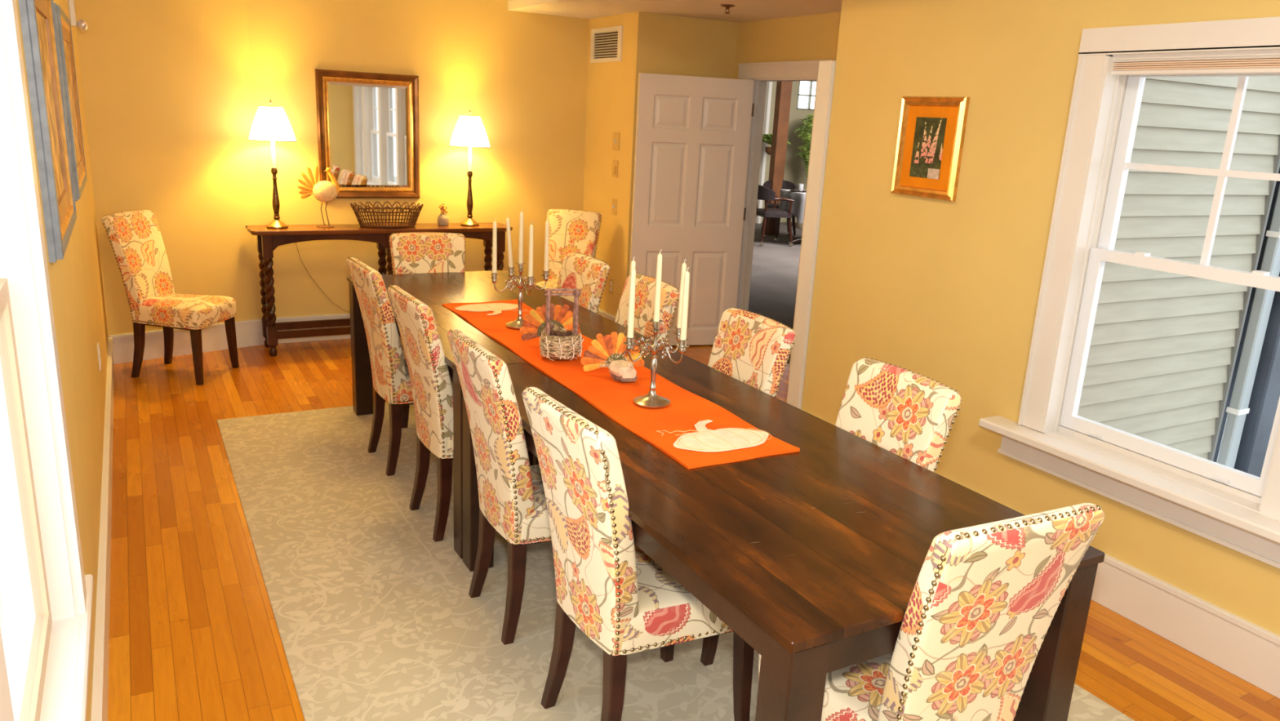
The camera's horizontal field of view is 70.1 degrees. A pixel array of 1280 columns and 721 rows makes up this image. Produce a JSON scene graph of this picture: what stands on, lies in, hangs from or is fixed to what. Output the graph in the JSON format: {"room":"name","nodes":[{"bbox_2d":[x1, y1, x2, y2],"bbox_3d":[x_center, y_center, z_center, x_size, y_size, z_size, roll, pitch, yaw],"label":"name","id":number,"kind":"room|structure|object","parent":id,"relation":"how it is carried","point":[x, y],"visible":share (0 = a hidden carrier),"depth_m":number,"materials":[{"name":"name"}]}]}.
{"room":"dining room","nodes":[
{"label":"dining room","id":0,"kind":"room"},
{"bbox_2d":[16,0,108,720],"bbox_3d":[-1.474,-0.348,2.118,0.140,2.750,7.650,-5,17,-28],"label":"wall","id":1,"kind":"structure","parent":0,"point":[76,280],"depth_m":3.04,"materials":[{"name":"yellow paint"}]},
{"bbox_2d":[0,626,13,720],"bbox_3d":[-0.825,0.109,1.001,0.140,1.510,0.100,-5,17,-28],"label":"trim","id":2,"kind":"structure","parent":1,"relation":"attached to","point":[6,705],"depth_m":1.13,"materials":[{"name":"white paint"}]},
{"bbox_2d":[0,278,52,720],"bbox_3d":[-1.076,-0.021,1.439,0.054,1.510,0.943,-5,17,-28],"label":"window","id":3,"kind":"structure","parent":1,"relation":"in","point":[31,706],"depth_m":1.88,"materials":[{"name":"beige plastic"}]},
{"bbox_2d":[0,0,86,630],"bbox_3d":[-0.799,0.067,0.970,0.164,1.610,2.265,-5,17,-28],"label":"window","id":4,"kind":"structure","parent":1,"relation":"attached to","point":[23,255],"depth_m":1.92,"materials":[{"name":"white paint"}]},
{"bbox_2d":[0,573,93,720],"bbox_3d":[-0.854,0.846,1.207,0.174,0.029,2.405,-5,17,-28],"label":"trim","id":5,"kind":"structure","parent":1,"relation":"attached to","point":[64,697],"depth_m":1.89,"materials":[{"name":"white paint"}]},
{"bbox_2d":[17,0,76,262],"bbox_3d":[-1.625,-0.696,2.516,0.030,0.720,0.860,-5,17,-28],"label":"framed picture","id":6,"kind":"object","parent":1,"relation":"attached to","point":[37,20],"visible":1,"depth_m":2.36,"materials":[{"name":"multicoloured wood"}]},
{"bbox_2d":[53,3,87,200],"bbox_3d":[-2.365,-1.072,3.802,0.018,0.715,0.900,-5,17,-28],"label":"framed picture","id":7,"kind":"object","parent":1,"relation":"attached to","point":[63,24],"visible":0.99,"depth_m":3.73,"materials":[{"name":"brown wood"}]},
{"bbox_2d":[67,0,88,31],"bbox_3d":[-2.776,-1.706,4.508,0.074,0.148,0.090,-5,17,-28],"label":"fire alarm strobe","id":8,"kind":"object","parent":1,"relation":"attached to","point":[82,24],"visible":1,"depth_m":4.47,"materials":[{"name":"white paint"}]},
{"bbox_2d":[97,342,101,370],"bbox_3d":[-2.483,-0.018,4.191,0.008,0.116,0.072,-5,17,-28],"label":"wall outlet","id":9,"kind":"object","parent":1,"relation":"attached to","point":[98,345],"visible":1,"depth_m":4.17,"materials":[{"name":"white paint"}]},
{"bbox_2d":[91,337,114,720],"bbox_3d":[-1.447,0.892,2.454,0.022,0.184,7.570,-5,17,-28],"label":"baseboard","id":10,"kind":"structure","parent":1,"relation":"attached to","point":[100,670],"depth_m":2.98,"materials":[{"name":"white paint"}]},
{"bbox_2d":[74,0,589,335],"bbox_3d":[-1.910,-1.512,6.372,3.648,2.750,0.346,-7,18,-33],"label":"wall","id":11,"kind":"structure","parent":0,"point":[174,91],"depth_m":6.10,"materials":[{"name":"yellow paint"}]},
{"bbox_2d":[108,313,351,364],"bbox_3d":[-1.939,-0.254,6.637,3.345,0.182,0.197,-7,18,-32],"label":"baseboard","id":12,"kind":"structure","parent":11,"relation":"attached to","point":[248,332],"depth_m":6.07,"materials":[{"name":"white paint"}]},
{"bbox_2d":[295,242,350,312],"bbox_3d":[-2.115,-0.618,6.433,0.613,0.627,0.022,-5,17,-27],"label":"lamp cord","id":13,"kind":"object","parent":11,"relation":"attached to","point":[295,242],"visible":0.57,"depth_m":6.38,"materials":[{"name":"brown plastic"}]},
{"bbox_2d":[315,69,420,198],"bbox_3d":[-1.872,-1.552,6.322,0.690,0.846,0.034,-5,17,-28],"label":"wall mirror","id":14,"kind":"object","parent":11,"relation":"attached to","point":[368,126],"visible":0.86,"depth_m":6.32,"materials":[{"name":"brown metal"}]},
{"bbox_2d":[327,81,409,187],"bbox_3d":[-1.873,-1.552,6.324,0.550,0.706,0.003,-5,17,-28],"label":"mirror glass","id":15,"kind":"object","parent":14,"relation":"attached to","point":[368,122],"depth_m":6.32,"materials":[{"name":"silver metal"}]},
{"bbox_2d":[582,11,737,316],"bbox_3d":[0.116,-1.578,7.005,0.820,2.750,0.780,-5,17,-28],"label":"wall","id":16,"kind":"structure","parent":0,"point":[655,43],"depth_m":6.62,"materials":[{"name":"yellow paint"}]},
{"bbox_2d":[590,25,622,62],"bbox_3d":[-0.249,-2.308,6.675,0.012,0.240,0.490,-5,17,-28],"label":"air vent","id":17,"kind":"object","parent":16,"relation":"in","point":[606,42],"visible":1,"depth_m":6.66,"materials":[{"name":"white metal"}]},
{"bbox_2d":[597,308,615,321],"bbox_3d":[0.052,-0.334,7.314,0.842,0.184,0.782,-5,17,-28],"label":"baseboard","id":18,"kind":"structure","parent":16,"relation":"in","point":[600,312],"depth_m":7.00,"materials":[{"name":"white paint"}]},
{"bbox_2d":[608,277,613,294],"bbox_3d":[-0.219,-0.563,6.926,0.008,0.116,0.072,-5,17,-28],"label":"wall outlet","id":19,"kind":"object","parent":16,"relation":"attached to","point":[611,280],"visible":1,"depth_m":6.92,"materials":[{"name":"brown plastic"}]},
{"bbox_2d":[611,198,617,214],"bbox_3d":[-0.195,-1.143,6.773,0.016,0.116,0.072,-5,17,-28],"label":"light switch","id":20,"kind":"object","parent":16,"relation":"attached to","point":[614,208],"visible":1,"depth_m":6.76,"materials":[{"name":"brown"}]},
{"bbox_2d":[612,160,618,177],"bbox_3d":[-0.188,-1.410,6.709,0.020,0.124,0.080,-5,17,-28],"label":"thermostat","id":21,"kind":"object","parent":16,"relation":"attached to","point":[615,167],"visible":1,"depth_m":6.70,"materials":[{"name":"plastic"}]},
{"bbox_2d":[612,132,619,151],"bbox_3d":[-0.178,-1.600,6.664,0.016,0.130,0.100,-5,17,-28],"label":"light switch","id":22,"kind":"object","parent":16,"relation":"attached to","point":[615,146],"visible":1,"depth_m":6.66,"materials":[{"name":"brown plastic"}]},
{"bbox_2d":[629,72,754,345],"bbox_3d":[0.353,-1.056,6.642,0.854,1.930,0.088,-1,16,-15],"label":"door","id":23,"kind":"structure","parent":16,"relation":"in","point":[693,133],"depth_m":6.55,"materials":[{"name":"white paint"}]},
{"bbox_2d":[736,59,831,368],"bbox_3d":[0.969,-1.039,6.493,0.160,2.060,1.000,-5,17,-28],"label":"door frame","id":24,"kind":"structure","parent":16,"relation":"attached to","point":[762,73],"depth_m":6.64,"materials":[{"name":"white paint"}]},
{"bbox_2d":[507,0,842,22],"bbox_3d":[1.590,-1.795,3.566,1.470,0.405,7.870,-5,17,-28],"label":"ceiling","id":25,"kind":"structure","parent":0,"point":[744,11],"depth_m":5.94,"materials":[{"name":"paint"}]},
{"bbox_2d":[720,4,734,13],"bbox_3d":[0.541,-2.170,5.644,0.090,0.050,0.090,-5,17,-28],"label":"sprinkler","id":26,"kind":"object","parent":25,"relation":"attached to","point":[727,6],"visible":1,"depth_m":5.62,"materials":[{"name":"brown metal"}]},
{"bbox_2d":[107,222,1279,720],"bbox_3d":[2.774,-0.389,8.512,13.986,0.060,14.550,-5,17,-28],"label":"floor","id":27,"kind":"structure","parent":0,"point":[194,635],"depth_m":3.28,"materials":[{"name":"brown wood"}]},
{"bbox_2d":[102,209,239,385],"bbox_3d":[-2.794,-0.393,5.476,0.570,0.966,0.434,5,15,6],"label":"dining chair","id":28,"kind":"object","parent":27,"relation":"on","point":[135,237],"visible":1,"depth_m":5.38,"materials":[{"name":"fabric"}]},
{"bbox_2d":[245,222,512,356],"bbox_3d":[-1.784,-0.528,6.438,1.780,0.830,0.315,-5,17,-28],"label":"console table","id":29,"kind":"object","parent":27,"relation":"on","point":[268,239],"visible":0.53,"depth_m":6.17,"materials":[{"name":"brown wood"}]},
{"bbox_2d":[248,99,296,228],"bbox_3d":[-2.369,-1.267,5.905,0.292,0.812,0.292,-5,17,-28],"label":"table lamp","id":30,"kind":"object","parent":29,"relation":"on","point":[270,123],"visible":1,"depth_m":5.77,"materials":[{"name":"white fabric"}]},
{"bbox_2d":[297,164,339,227],"bbox_3d":[-2.145,-1.098,6.096,0.266,0.410,0.108,-5,17,-28],"label":"statue","id":31,"kind":"object","parent":29,"relation":"on","point":[324,191],"visible":1,"depth_m":6.06,"materials":[{"name":"ceramic"}]},
{"bbox_2d":[350,201,423,228],"bbox_3d":[-1.748,-1.007,6.320,0.499,0.158,0.310,-5,17,-28],"label":"wicker basket","id":32,"kind":"object","parent":29,"relation":"on","point":[382,224],"visible":1,"depth_m":6.26,"materials":[{"name":"brown wicker"}]},
{"bbox_2d":[437,203,448,226],"bbox_3d":[-1.409,-1.047,6.531,0.080,0.159,0.079,-5,17,-28],"label":"jar","id":33,"kind":"object","parent":29,"relation":"on","point":[442,219],"visible":1,"depth_m":6.51,"materials":[{"name":"beige ceramic"}]},
{"bbox_2d":[448,109,490,226],"bbox_3d":[-1.218,-1.375,6.530,0.292,0.812,0.292,-5,17,-28],"label":"table lamp","id":34,"kind":"object","parent":29,"relation":"on","point":[469,131],"visible":1,"depth_m":6.39,"materials":[{"name":"white fabric"}]},
{"bbox_2d":[534,208,601,293],"bbox_3d":[-0.570,-0.583,6.612,0.434,0.966,0.570,7,15,13],"label":"dining chair","id":35,"kind":"object","parent":27,"relation":"on","point":[570,230],"visible":0.32,"depth_m":6.71,"materials":[{"name":"fabric"}]},
{"bbox_2d":[217,402,1134,720],"bbox_3d":[0.039,0.910,3.016,2.175,0.006,5.480,-5,17,-28],"label":"area rug","id":36,"kind":"object","parent":27,"relation":"on","point":[377,619],"visible":0.35,"depth_m":3.10,"materials":[{"name":"fabric"}]},
{"bbox_2d":[346,256,453,475],"bbox_3d":[-1.046,0.003,4.313,0.570,0.966,0.434,-6,17,-30],"label":"dining chair","id":37,"kind":"object","parent":36,"relation":"on","point":[391,380],"visible":0.73,"depth_m":4.12,"materials":[{"name":"fabric"}]},
{"bbox_2d":[388,231,465,427],"bbox_3d":[-1.125,-0.184,4.996,0.434,0.966,0.570,-3,16,-20],"label":"dining chair","id":38,"kind":"object","parent":36,"relation":"on","point":[411,252],"visible":0.31,"depth_m":5.08,"materials":[{"name":"fabric"}]},
{"bbox_2d":[387,284,538,542],"bbox_3d":[-0.689,0.185,3.704,0.570,0.966,0.434,-6,17,-30],"label":"dining chair","id":39,"kind":"object","parent":36,"relation":"on","point":[432,389],"visible":0.62,"depth_m":3.51,"materials":[{"name":"fabric"}]},
{"bbox_2d":[447,328,551,644],"bbox_3d":[-0.314,0.383,3.038,0.570,0.966,0.434,-5,17,-29],"label":"dining chair","id":40,"kind":"object","parent":36,"relation":"on","point":[513,504],"visible":0.68,"depth_m":2.86,"materials":[{"name":"fabric"}]},
{"bbox_2d":[346,270,672,559],"bbox_3d":[-0.731,0.117,4.360,0.890,0.754,1.910,-5,17,-28],"label":"dining table","id":41,"kind":"object","parent":36,"relation":"on","point":[434,290],"visible":0.39,"depth_m":4.48,"materials":[{"name":"brown wood"}]},
{"bbox_2d":[555,252,609,313],"bbox_3d":[-0.501,-0.030,4.541,0.570,0.966,0.434,-6,17,-30],"label":"dining chair","id":42,"kind":"object","parent":36,"relation":"on","point":[588,273],"visible":0.23,"depth_m":4.48,"materials":[{"name":"fabric"}]},
{"bbox_2d":[528,273,679,465],"bbox_3d":[-0.185,0.129,4.009,0.570,0.966,0.434,-5,17,-28],"label":"dining chair","id":43,"kind":"object","parent":36,"relation":"on","point":[645,287],"visible":0.25,"depth_m":3.97,"materials":[{"name":"fabric"}]},
{"bbox_2d":[521,386,754,720],"bbox_3d":[0.004,0.549,2.479,0.570,0.966,0.434,-6,18,-31],"label":"dining chair","id":44,"kind":"object","parent":36,"relation":"on","point":[623,600],"visible":0.85,"depth_m":2.32,"materials":[{"name":"fabric"}]},
{"bbox_2d":[707,306,795,397],"bbox_3d":[0.192,0.322,3.363,0.570,0.966,0.434,-5,17,-27],"label":"dining chair","id":45,"kind":"object","parent":36,"relation":"on","point":[753,348],"visible":0.23,"depth_m":3.32,"materials":[{"name":"fabric"}]},
{"bbox_2d":[462,349,1105,720],"bbox_3d":[0.187,0.595,2.751,0.890,0.754,1.910,-5,17,-28],"label":"dining table","id":46,"kind":"object","parent":36,"relation":"on","point":[814,556],"visible":0.64,"depth_m":2.13,"materials":[{"name":"brown wood"}]},
{"bbox_2d":[442,298,799,469],"bbox_3d":[-0.234,-0.005,3.432,0.378,0.010,2.194,-5,17,-28],"label":"table runner","id":47,"kind":"object","parent":46,"relation":"on","point":[695,431],"visible":0.85,"depth_m":2.91,"materials":[{"name":"orange fabric"}]},
{"bbox_2d":[489,262,551,328],"bbox_3d":[-0.507,-0.278,3.861,0.203,0.272,0.203,7,16,16],"label":"candelabra","id":48,"kind":"object","parent":47,"relation":"on","point":[517,323],"visible":1,"depth_m":3.85,"materials":[{"name":"grey metal"}]},
{"bbox_2d":[492,218,497,272],"bbox_3d":[-0.598,-0.467,3.755,0.020,0.234,0.020,-5,17,-28],"label":"taper candle","id":49,"kind":"object","parent":48,"relation":"on","point":[495,224],"visible":1,"depth_m":3.75,"materials":[{"name":"beige wax"}]},
{"bbox_2d":[489,271,499,283],"bbox_3d":[-0.605,-0.343,3.789,0.041,0.046,0.041,-5,17,-27],"label":"candle cup","id":50,"kind":"object","parent":48,"relation":"on","point":[494,275],"depth_m":3.78,"materials":[{"name":"grey metal"}]},
{"bbox_2d":[506,215,513,267],"bbox_3d":[-0.557,-0.503,3.901,0.036,0.234,0.019,-9,19,-39],"label":"taper candle","id":51,"kind":"object","parent":48,"relation":"on","point":[508,223],"visible":1,"depth_m":3.90,"materials":[{"name":"beige wax"}]},
{"bbox_2d":[506,266,515,277],"bbox_3d":[-0.556,-0.381,3.939,0.041,0.046,0.041,-5,17,-27],"label":"candle cup","id":52,"kind":"object","parent":48,"relation":"on","point":[511,270],"depth_m":3.93,"materials":[{"name":"grey metal"}]},
{"bbox_2d":[518,208,523,263],"bbox_3d":[-0.495,-0.513,3.799,0.020,0.234,0.020,-5,17,-28],"label":"taper candle","id":53,"kind":"object","parent":48,"relation":"on","point":[521,218],"visible":1,"depth_m":3.79,"materials":[{"name":"beige wax"}]},
{"bbox_2d":[528,221,533,276],"bbox_3d":[-0.443,-0.447,3.711,0.020,0.234,0.020,-5,17,-28],"label":"taper candle","id":54,"kind":"object","parent":48,"relation":"on","point":[531,233],"visible":1,"depth_m":3.71,"materials":[{"name":"beige wax"}]},
{"bbox_2d":[525,275,535,287],"bbox_3d":[-0.450,-0.323,3.744,0.041,0.046,0.041,-5,17,-27],"label":"candle cup","id":55,"kind":"object","parent":48,"relation":"on","point":[530,280],"depth_m":3.73,"materials":[{"name":"grey metal"}]},
{"bbox_2d":[541,270,551,281],"bbox_3d":[-0.401,-0.361,3.895,0.041,0.046,0.041,-5,17,-27],"label":"candle cup","id":56,"kind":"object","parent":48,"relation":"on","point":[545,273],"depth_m":3.89,"materials":[{"name":"grey metal"}]},
{"bbox_2d":[543,217,549,271],"bbox_3d":[-0.395,-0.485,3.861,0.020,0.234,0.020,-5,17,-28],"label":"taper candle","id":57,"kind":"object","parent":48,"relation":"on","point":[547,224],"visible":1,"depth_m":3.86,"materials":[{"name":"beige wax"}]},
{"bbox_2d":[519,302,582,340],"bbox_3d":[-0.344,-0.138,3.565,0.250,0.160,0.084,1,15,-7],"label":"figurine","id":58,"kind":"object","parent":47,"relation":"on","point":[534,324],"visible":0.73,"depth_m":3.59,"materials":[{"name":"orange fabric"}]},
{"bbox_2d":[539,288,583,360],"bbox_3d":[-0.291,-0.139,3.400,0.165,0.264,0.146,-3,16,-22],"label":"basket","id":59,"kind":"object","parent":47,"relation":"on","point":[563,344],"visible":1,"depth_m":3.37,"materials":[{"name":"wicker"}]},
{"bbox_2d":[540,329,580,359],"bbox_3d":[-0.297,-0.058,3.421,0.153,0.096,0.132,-1,16,-15],"label":"bowl","id":60,"kind":"object","parent":59,"relation":"on","point":[563,344],"depth_m":3.37,"materials":[{"name":"beige wicker"}]},
{"bbox_2d":[580,331,644,382],"bbox_3d":[-0.099,-0.015,3.191,0.226,0.151,0.121,4,15,3],"label":"figurine","id":61,"kind":"object","parent":47,"relation":"on","point":[611,351],"visible":0.98,"depth_m":3.23,"materials":[{"name":"orange fabric"}]},
{"bbox_2d":[622,319,688,408],"bbox_3d":[0.045,0.006,2.911,0.205,0.272,0.205,3,15,-1],"label":"candelabra","id":62,"kind":"object","parent":47,"relation":"on","point":[651,400],"visible":0.94,"depth_m":2.90,"materials":[{"name":"grey metal"}]},
{"bbox_2d":[622,324,635,335],"bbox_3d":[-0.034,-0.093,2.967,0.041,0.046,0.041,17,20,41],"label":"candle cup","id":63,"kind":"object","parent":62,"relation":"on","point":[624,331],"depth_m":2.96,"materials":[{"name":"grey metal"}]},
{"bbox_2d":[623,335,636,351],"bbox_3d":[-0.031,-0.051,2.810,0.041,0.046,0.041,17,20,41],"label":"candle cup","id":64,"kind":"object","parent":62,"relation":"on","point":[629,342],"depth_m":2.80,"materials":[{"name":"grey metal"}]},
{"bbox_2d":[626,265,635,337],"bbox_3d":[-0.025,-0.175,2.776,0.020,0.234,0.020,-5,17,-28],"label":"taper candle","id":65,"kind":"object","parent":62,"relation":"on","point":[633,277],"visible":1,"depth_m":2.77,"materials":[{"name":"beige wax"}]},
{"bbox_2d":[626,257,635,325],"bbox_3d":[-0.027,-0.217,2.934,0.020,0.234,0.020,-5,17,-29],"label":"taper candle","id":66,"kind":"object","parent":62,"relation":"on","point":[633,263],"visible":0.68,"depth_m":2.91,"materials":[{"name":"beige wax"}]},
{"bbox_2d":[653,249,662,321],"bbox_3d":[0.057,-0.229,2.848,0.020,0.234,0.020,-5,17,-28],"label":"taper candle","id":67,"kind":"object","parent":62,"relation":"on","point":[659,268],"visible":1,"depth_m":2.84,"materials":[{"name":"beige wax"}]},
{"bbox_2d":[673,326,680,341],"bbox_3d":[0.128,-0.086,2.972,0.041,0.046,0.041,17,20,41],"label":"candle cup","id":68,"kind":"object","parent":62,"relation":"on","point":[677,331],"depth_m":2.96,"materials":[{"name":"grey metal"}]},
{"bbox_2d":[676,258,686,328],"bbox_3d":[0.136,-0.210,2.939,0.020,0.234,0.020,-5,17,-29],"label":"taper candle","id":69,"kind":"object","parent":62,"relation":"on","point":[684,264],"visible":0.8,"depth_m":2.93,"materials":[{"name":"beige wax"}]},
{"bbox_2d":[675,337,688,353],"bbox_3d":[0.132,-0.044,2.815,0.041,0.046,0.041,17,20,41],"label":"candle cup","id":70,"kind":"object","parent":62,"relation":"on","point":[682,344],"depth_m":2.80,"materials":[{"name":"grey metal"}]},
{"bbox_2d":[680,268,689,339],"bbox_3d":[0.138,-0.168,2.782,0.020,0.234,0.020,-5,17,-28],"label":"taper candle","id":71,"kind":"object","parent":62,"relation":"on","point":[686,278],"visible":1,"depth_m":2.78,"materials":[{"name":"beige wax"}]},
{"bbox_2d":[700,357,961,665],"bbox_3d":[0.539,0.517,2.702,0.570,0.966,0.434,-5,17,-27],"label":"dining chair","id":72,"kind":"object","parent":36,"relation":"on","point":[908,414],"visible":0.26,"depth_m":2.67,"materials":[{"name":"fabric"}]},
{"bbox_2d":[758,502,1104,720],"bbox_3d":[0.596,0.692,2.062,0.434,0.966,0.570,-5,17,-26],"label":"dining chair","id":73,"kind":"object","parent":36,"relation":"on","point":[984,600],"visible":0.85,"depth_m":1.79,"materials":[{"name":"fabric"}]},
{"bbox_2d":[755,184,794,246],"bbox_3d":[1.816,-2.037,12.751,0.558,0.828,0.537,-2,16,-19],"label":"chair","id":74,"kind":"object","parent":27,"relation":"on","point":[765,193],"visible":0.76,"depth_m":12.56,"materials":[{"name":"black leather"}]},
{"bbox_2d":[760,180,797,239],"bbox_3d":[2.083,-2.269,13.665,0.537,0.828,0.558,3,15,0],"label":"chair","id":75,"kind":"object","parent":27,"relation":"on","point":[786,184],"visible":0.35,"depth_m":13.68,"materials":[{"name":"brown wood"}]},
{"bbox_2d":[786,236,801,244],"bbox_3d":[2.418,-2.006,12.935,0.680,0.734,0.680,-2,16,-19],"label":"pedestal table","id":76,"kind":"object","parent":27,"relation":"on","point":[798,239],"visible":0.2,"depth_m":12.93,"materials":[{"name":"brown wood"}]},
{"bbox_2d":[778,189,805,223],"bbox_3d":[2.426,-2.173,12.890,0.799,0.402,0.799,-2,16,-19],"label":"tablecloth","id":77,"kind":"object","parent":76,"relation":"on","point":[798,204],"visible":0.3,"depth_m":12.61,"materials":[{"name":"grey fabric"}]},
{"bbox_2d":[782,189,805,194],"bbox_3d":[2.437,-2.369,12.838,0.680,0.002,0.680,-2,16,-19],"label":"topper","id":78,"kind":"object","parent":77,"relation":"on","point":[803,193],"visible":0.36,"depth_m":12.69,"materials":[{"name":"grey fabric"}]},
{"bbox_2d":[789,189,806,191],"bbox_3d":[2.221,-2.368,12.751,0.260,0.016,0.260,-5,17,-28],"label":"plate","id":79,"kind":"object","parent":78,"relation":"on","point":[793,190],"visible":0.91,"depth_m":12.80,"materials":[{"name":"ceramic"}]},
{"bbox_2d":[798,183,804,191],"bbox_3d":[2.268,-2.433,12.842,0.072,0.100,0.071,-5,17,-28],"label":"water glass","id":80,"kind":"object","parent":78,"relation":"on","point":[801,185],"visible":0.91,"depth_m":12.82,"materials":[{"name":"white"}]},
{"bbox_2d":[792,113,813,228],"bbox_3d":[2.771,-3.063,14.832,0.726,1.828,0.756,13,18,34],"label":"potted palm","id":81,"kind":"object","parent":27,"relation":"on","point":[806,133],"visible":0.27,"depth_m":14.63,"materials":[{"name":"green plant"}]},
{"bbox_2d":[796,219,803,228],"bbox_3d":[2.749,-2.334,15.024,0.400,0.320,0.400,-5,17,-28],"label":"pot","id":82,"kind":"object","parent":81,"relation":"on","point":[799,225],"depth_m":14.97,"materials":[{"name":"beige"}]},
{"bbox_2d":[764,81,792,235],"bbox_3d":[2.087,-3.262,13.663,0.200,2.750,0.130,-5,17,-28],"label":"column","id":83,"kind":"structure","parent":0,"point":[784,89],"depth_m":13.60,"materials":[{"name":"brown wood"}]},
{"bbox_2d":[760,80,799,222],"bbox_3d":[0.011,-3.501,14.155,5.850,2.750,0.150,-5,17,-28],"label":"wall","id":84,"kind":"structure","parent":0,"point":[795,85],"depth_m":15.35,"materials":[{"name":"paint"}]},
{"bbox_2d":[755,81,772,223],"bbox_3d":[2.064,-3.658,15.131,0.060,2.750,0.100,-5,17,-28],"label":"trim","id":85,"kind":"structure","parent":84,"relation":"attached to","point":[769,84],"depth_m":15.11,"materials":[{"name":"white paint"}]},
{"bbox_2d":[786,109,813,222],"bbox_3d":[4.129,-3.889,16.389,3.550,2.750,0.150,-5,17,-28],"label":"wall","id":86,"kind":"structure","parent":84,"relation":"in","point":[797,176],"depth_m":15.60,"materials":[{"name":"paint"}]},
{"bbox_2d":[796,80,816,110],"bbox_3d":[3.674,-4.679,15.838,2.370,0.729,0.055,-5,17,-28],"label":"window","id":87,"kind":"structure","parent":86,"relation":"attached to","point":[810,95],"depth_m":15.39,"materials":[{"name":"beige"}]},
{"bbox_2d":[733,12,840,79],"bbox_3d":[1.067,-1.338,6.293,0.130,2.750,3.010,-5,17,-28],"label":"wall","id":88,"kind":"structure","parent":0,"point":[812,37],"depth_m":6.13,"materials":[{"name":"yellow paint"}]},
{"bbox_2d":[800,0,1279,635],"bbox_3d":[2.547,-0.315,2.763,1.060,2.750,4.860,-5,17,-28],"label":"wall","id":89,"kind":"structure","parent":0,"point":[944,291],"depth_m":3.77,"materials":[{"name":"yellow paint"}]},
{"bbox_2d":[786,60,835,408],"bbox_3d":[0.900,-0.515,4.715,0.116,1.963,0.105,-5,17,-28],"label":"trim","id":90,"kind":"structure","parent":89,"relation":"attached to","point":[826,73],"depth_m":4.63,"materials":[{"name":"white paint"}]},
{"bbox_2d":[890,96,969,200],"bbox_3d":[1.239,-0.916,3.927,0.026,0.420,0.362,-5,17,-28],"label":"framed picture","id":91,"kind":"object","parent":89,"relation":"attached to","point":[931,131],"visible":1,"depth_m":3.91,"materials":[{"name":"orange metal"}]},
{"bbox_2d":[909,116,946,179],"bbox_3d":[1.239,-0.915,3.929,0.004,0.253,0.170,-5,17,-28],"label":"painting","id":92,"kind":"object","parent":91,"relation":"attached to","point":[928,142],"depth_m":3.92},
{"bbox_2d":[978,415,1279,543],"bbox_3d":[2.368,0.693,2.211,0.285,0.038,3.660,-5,17,-28],"label":"trim","id":93,"kind":"structure","parent":89,"relation":"attached to","point":[1233,509],"depth_m":3.13,"materials":[{"name":"white paint"}]},
{"bbox_2d":[997,435,1279,568],"bbox_3d":[2.329,0.767,2.211,0.026,0.108,3.570,-5,17,-28],"label":"trim","id":94,"kind":"structure","parent":89,"relation":"attached to","point":[1265,550],"depth_m":3.17,"materials":[{"name":"white paint"}]},
{"bbox_2d":[1017,17,1279,520],"bbox_3d":[2.444,-0.036,2.023,0.190,1.485,3.455,-5,17,-28],"label":"trim","id":95,"kind":"structure","parent":89,"relation":"attached to","point":[1097,44],"depth_m":3.28,"materials":[{"name":"white paint"}]},
{"bbox_2d":[1047,49,1279,510],"bbox_3d":[1.869,-0.297,3.068,0.160,1.400,0.805,-5,17,-28],"label":"window","id":96,"kind":"structure","parent":89,"relation":"in","point":[1124,94],"depth_m":3.26,"materials":[{"name":"white paint"}]},
{"bbox_2d":[1111,54,1279,75],"bbox_3d":[1.859,-0.935,2.872,0.044,0.064,0.795,-5,17,-28],"label":"window shade","id":97,"kind":"object","parent":96,"relation":"attached to","point":[1250,64],"visible":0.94,"depth_m":2.94,"materials":[{"name":"white fabric"}]},
{"bbox_2d":[1091,553,1279,697],"bbox_3d":[1.986,0.952,2.879,0.022,0.190,4.960,-5,17,-28],"label":"baseboard","id":98,"kind":"structure","parent":89,"relation":"attached to","point":[1238,646],"depth_m":3.08,"materials":[{"name":"white paint"}]},
{"label":"outside","id":99,"kind":"structure","parent":0,"visible":0},
{"bbox_2d":[1077,75,1279,461],"bbox_3d":[2.409,-0.939,4.383,2.140,3.902,0.150,-5,17,-28],"label":"wall","id":100,"kind":"structure","parent":99,"point":[1164,346],"depth_m":4.65,"materials":[{"name":"grey"}]},
{"bbox_2d":[1216,185,1279,467],"bbox_3d":[3.462,-0.958,4.853,0.107,3.800,0.068,-5,17,-28],"label":"downspout","id":101,"kind":"object","parent":100,"relation":"attached to","point":[1237,410],"visible":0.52,"depth_m":5.07,"materials":[{"name":"grey metal"}]},
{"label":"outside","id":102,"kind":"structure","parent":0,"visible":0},
{"bbox_2d":[1213,167,1279,477],"bbox_3d":[3.651,-0.985,4.989,0.300,3.800,0.220,-5,17,-28],"label":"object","id":103,"kind":"object","parent":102,"point":[1265,393],"visible":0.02,"depth_m":5.18,"materials":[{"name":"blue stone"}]},
{"bbox_3d":[3.921,-3.871,10.776,9.550,0.100,9.400,-5,17,-28],"label":"ceiling","id":104,"kind":"structure","parent":0,"visible":0},
{"bbox_2d":[762,133,791,155],"bbox_3d":[2.149,-3.999,14.352,0.595,1.500,0.618,-5,17,-28],"label":"plant","id":105,"kind":"object","parent":104,"relation":"hanging from","point":[766,138],"visible":0.36,"depth_m":14.44,"materials":[{"name":"green plant"}]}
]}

